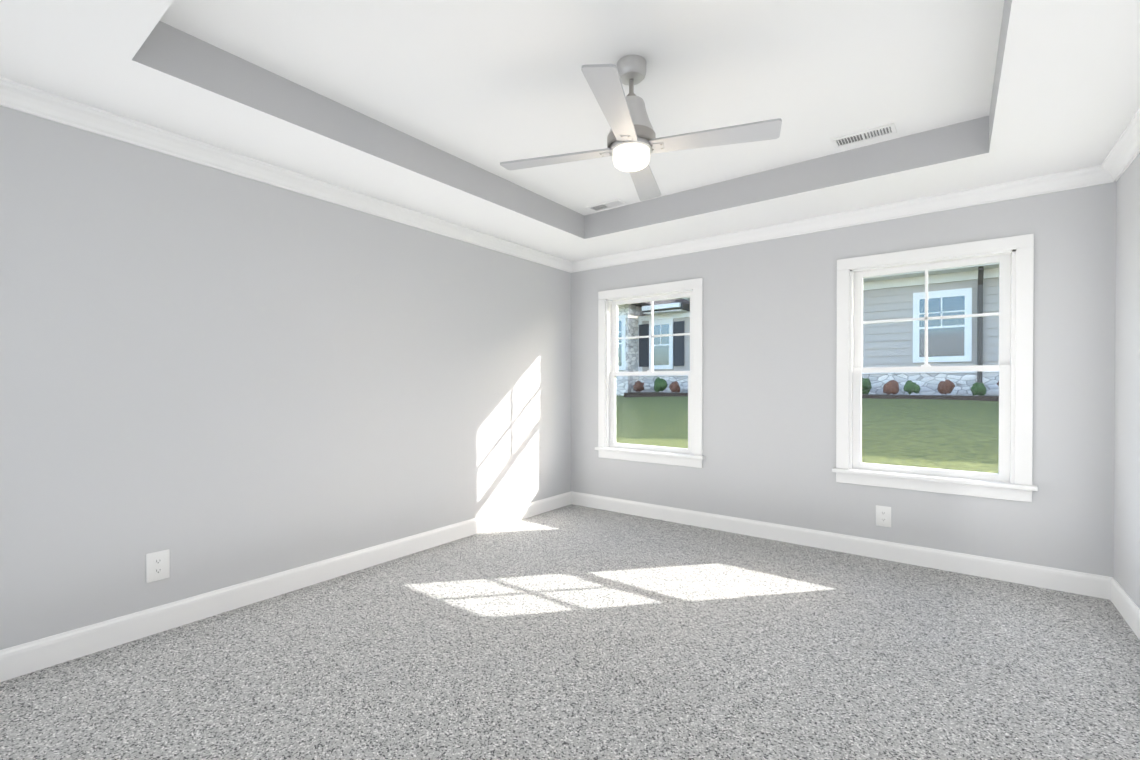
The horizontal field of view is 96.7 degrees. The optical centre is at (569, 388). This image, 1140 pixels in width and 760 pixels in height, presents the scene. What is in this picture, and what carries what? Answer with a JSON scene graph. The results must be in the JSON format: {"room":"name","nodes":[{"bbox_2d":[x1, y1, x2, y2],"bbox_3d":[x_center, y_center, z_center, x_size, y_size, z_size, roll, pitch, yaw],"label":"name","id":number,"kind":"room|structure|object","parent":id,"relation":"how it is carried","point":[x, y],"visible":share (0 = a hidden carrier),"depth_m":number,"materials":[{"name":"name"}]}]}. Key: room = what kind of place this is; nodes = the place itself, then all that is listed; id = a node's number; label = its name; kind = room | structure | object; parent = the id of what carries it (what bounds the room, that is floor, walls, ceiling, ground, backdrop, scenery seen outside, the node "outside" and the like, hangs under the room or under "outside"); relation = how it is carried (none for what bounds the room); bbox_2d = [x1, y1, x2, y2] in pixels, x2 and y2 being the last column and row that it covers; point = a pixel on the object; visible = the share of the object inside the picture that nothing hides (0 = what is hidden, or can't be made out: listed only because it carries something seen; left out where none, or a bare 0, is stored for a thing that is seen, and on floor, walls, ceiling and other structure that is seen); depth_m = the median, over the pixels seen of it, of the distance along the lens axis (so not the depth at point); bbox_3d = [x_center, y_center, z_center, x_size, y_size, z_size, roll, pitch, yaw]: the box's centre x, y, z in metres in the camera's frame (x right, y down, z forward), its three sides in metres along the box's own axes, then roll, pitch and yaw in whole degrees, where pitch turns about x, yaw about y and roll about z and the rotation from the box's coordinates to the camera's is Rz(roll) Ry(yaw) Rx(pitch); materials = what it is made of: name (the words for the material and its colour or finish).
{"room":"empty bedroom","nodes":[
{"label":"empty bedroom","id":0,"kind":"room"},
{"bbox_2d":[0,106,570,649],"bbox_3d":[-1.530,-0.196,3.890,0.160,3.060,5.220,0,0,37],"label":"wall","id":1,"kind":"structure","parent":0,"point":[212,378],"depth_m":3.05,"materials":[{"name":"grey paint"}]},
{"bbox_2d":[146,549,169,582],"bbox_3d":[-2.265,0.977,2.786,0.009,0.158,0.103,0,0,37],"label":"electrical outlet","id":2,"kind":"object","parent":1,"relation":"attached to","point":[158,565],"visible":1,"depth_m":2.78,"materials":[{"name":"plastic"}]},
{"bbox_2d":[0,491,571,681],"bbox_3d":[-1.460,1.263,3.846,0.016,0.142,4.900,0,0,37],"label":"baseboard","id":3,"kind":"structure","parent":1,"relation":"attached to","point":[32,656],"depth_m":3.04,"materials":[{"name":"white wood"}]},
{"bbox_2d":[0,77,571,272],"bbox_3d":[-1.434,-1.355,3.809,0.080,0.100,4.900,0,0,37],"label":"crown molding","id":4,"kind":"structure","parent":1,"relation":"attached to","point":[14,95],"depth_m":3.01,"materials":[{"name":"white wood"}]},
{"bbox_2d":[0,0,1139,261],"bbox_3d":[0.248,-1.567,2.534,4.300,0.340,4.900,0,0,37],"label":"ceiling","id":5,"kind":"structure","parent":0,"point":[440,108],"depth_m":2.64,"materials":[{"name":"white paint"}]},
{"bbox_2d":[586,198,627,211],"bbox_3d":[0.325,-1.625,4.508,0.350,0.010,0.150,0,0,37],"label":"ceiling vent","id":6,"kind":"object","parent":5,"relation":"in","point":[618,202],"visible":1,"depth_m":4.50,"materials":[{"name":"white metal"}]},
{"bbox_2d":[500,55,781,200],"bbox_3d":[0.306,-1.361,2.530,1.062,0.511,1.062,0,0,-28],"label":"ceiling fan","id":7,"kind":"object","parent":5,"relation":"hanging from","point":[633,142],"visible":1,"depth_m":2.44,"materials":[{"name":"grey metal"}]},
{"bbox_2d":[831,123,896,148],"bbox_3d":[1.883,-1.617,3.253,0.350,0.010,0.150,0,0,37],"label":"ceiling vent","id":8,"kind":"object","parent":5,"relation":"in","point":[868,134],"visible":1,"depth_m":3.24,"materials":[{"name":"white metal"}]},
{"bbox_2d":[0,504,1139,759],"bbox_3d":[0.248,1.403,2.554,4.620,0.120,5.220,0,0,37],"label":"floor","id":9,"kind":"structure","parent":0,"point":[574,632],"depth_m":2.45,"materials":[{"name":"carpet"}]},
{"bbox_2d":[571,182,1115,576],"bbox_3d":[1.775,-0.200,4.561,4.300,3.060,0.160,0,0,37],"label":"wall","id":10,"kind":"structure","parent":0,"point":[769,379],"depth_m":4.17,"materials":[{"name":"grey paint"}]},
{"bbox_2d":[595,278,704,467],"bbox_3d":[0.835,-0.147,5.257,1.240,1.815,0.245,0,0,37],"label":"window","id":11,"kind":"structure","parent":10,"relation":"in","point":[609,302],"depth_m":5.24,"materials":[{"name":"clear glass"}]},
{"bbox_2d":[572,166,1095,272],"bbox_3d":[1.699,-1.360,4.460,4.110,0.100,0.080,0,0,37],"label":"crown molding","id":12,"kind":"structure","parent":10,"relation":"attached to","point":[1083,177],"depth_m":3.97,"materials":[{"name":"white wood"}]},
{"bbox_2d":[572,491,1107,598],"bbox_3d":[1.718,1.259,4.503,4.230,0.142,0.016,0,0,37],"label":"baseboard","id":13,"kind":"structure","parent":10,"relation":"attached to","point":[1093,585],"depth_m":3.97,"materials":[{"name":"white wood"}]},
{"bbox_2d":[876,505,890,526],"bbox_3d":[2.446,0.999,3.955,0.103,0.158,0.009,0,0,37],"label":"electrical outlet","id":14,"kind":"object","parent":10,"relation":"attached to","point":[883,515],"visible":1,"depth_m":3.95,"materials":[{"name":"plastic"}]},
{"bbox_2d":[832,234,1037,501],"bbox_3d":[2.701,-0.138,3.845,1.240,1.815,0.245,0,0,37],"label":"window","id":15,"kind":"structure","parent":10,"relation":"in","point":[1013,256],"depth_m":3.71,"materials":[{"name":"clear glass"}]},
{"bbox_2d":[1113,153,1139,608],"bbox_3d":[2.026,-0.178,1.198,0.160,3.060,5.220,0,0,37],"label":"wall","id":16,"kind":"structure","parent":0,"point":[1126,570],"depth_m":2.96,"materials":[{"name":"grey paint"}]},
{"bbox_2d":[1096,108,1139,184],"bbox_3d":[1.930,-1.338,1.262,0.080,0.100,4.900,0,0,37],"label":"crown molding","id":17,"kind":"structure","parent":16,"relation":"attached to","point":[1124,152],"depth_m":2.93,"materials":[{"name":"white wood"}]},
{"bbox_2d":[1108,577,1139,639],"bbox_3d":[1.956,1.281,1.261,0.016,0.142,4.900,0,0,37],"label":"baseboard","id":18,"kind":"structure","parent":16,"relation":"attached to","point":[1121,600],"depth_m":2.94,"materials":[{"name":"white wood"}]},
{"label":"outside","id":19,"kind":"structure","parent":0,"visible":0},
{"bbox_2d":[616,395,998,473],"bbox_3d":[7.288,0.810,10.441,38.000,1.269,15.820,0,0,37],"label":"ground","id":20,"kind":"structure","parent":19,"point":[968,445],"depth_m":8.13,"materials":[{"name":"green plant"}]},
{"bbox_2d":[616,263,998,395],"bbox_3d":[7.743,-1.934,13.922,22.400,4.442,8.690,0,0,37],"label":"house","id":21,"kind":"structure","parent":20,"relation":"on","point":[677,310],"depth_m":10.51,"materials":[{"name":"grey"}]},
{"bbox_2d":[624,392,998,400],"bbox_3d":[7.789,0.231,9.194,15.300,0.175,1.018,0,0,37],"label":"garden","id":22,"kind":"object","parent":20,"relation":"on","point":[868,396],"depth_m":9.83,"materials":[{"name":"brown soil"}]},
{"bbox_2d":[633,377,998,395],"bbox_3d":[7.698,-0.091,9.341,14.921,0.454,0.554,0,0,37],"label":"bushes","id":23,"kind":"object","parent":22,"relation":"on","point":[941,388],"depth_m":10.10,"materials":[{"name":"green plant"}]}
]}

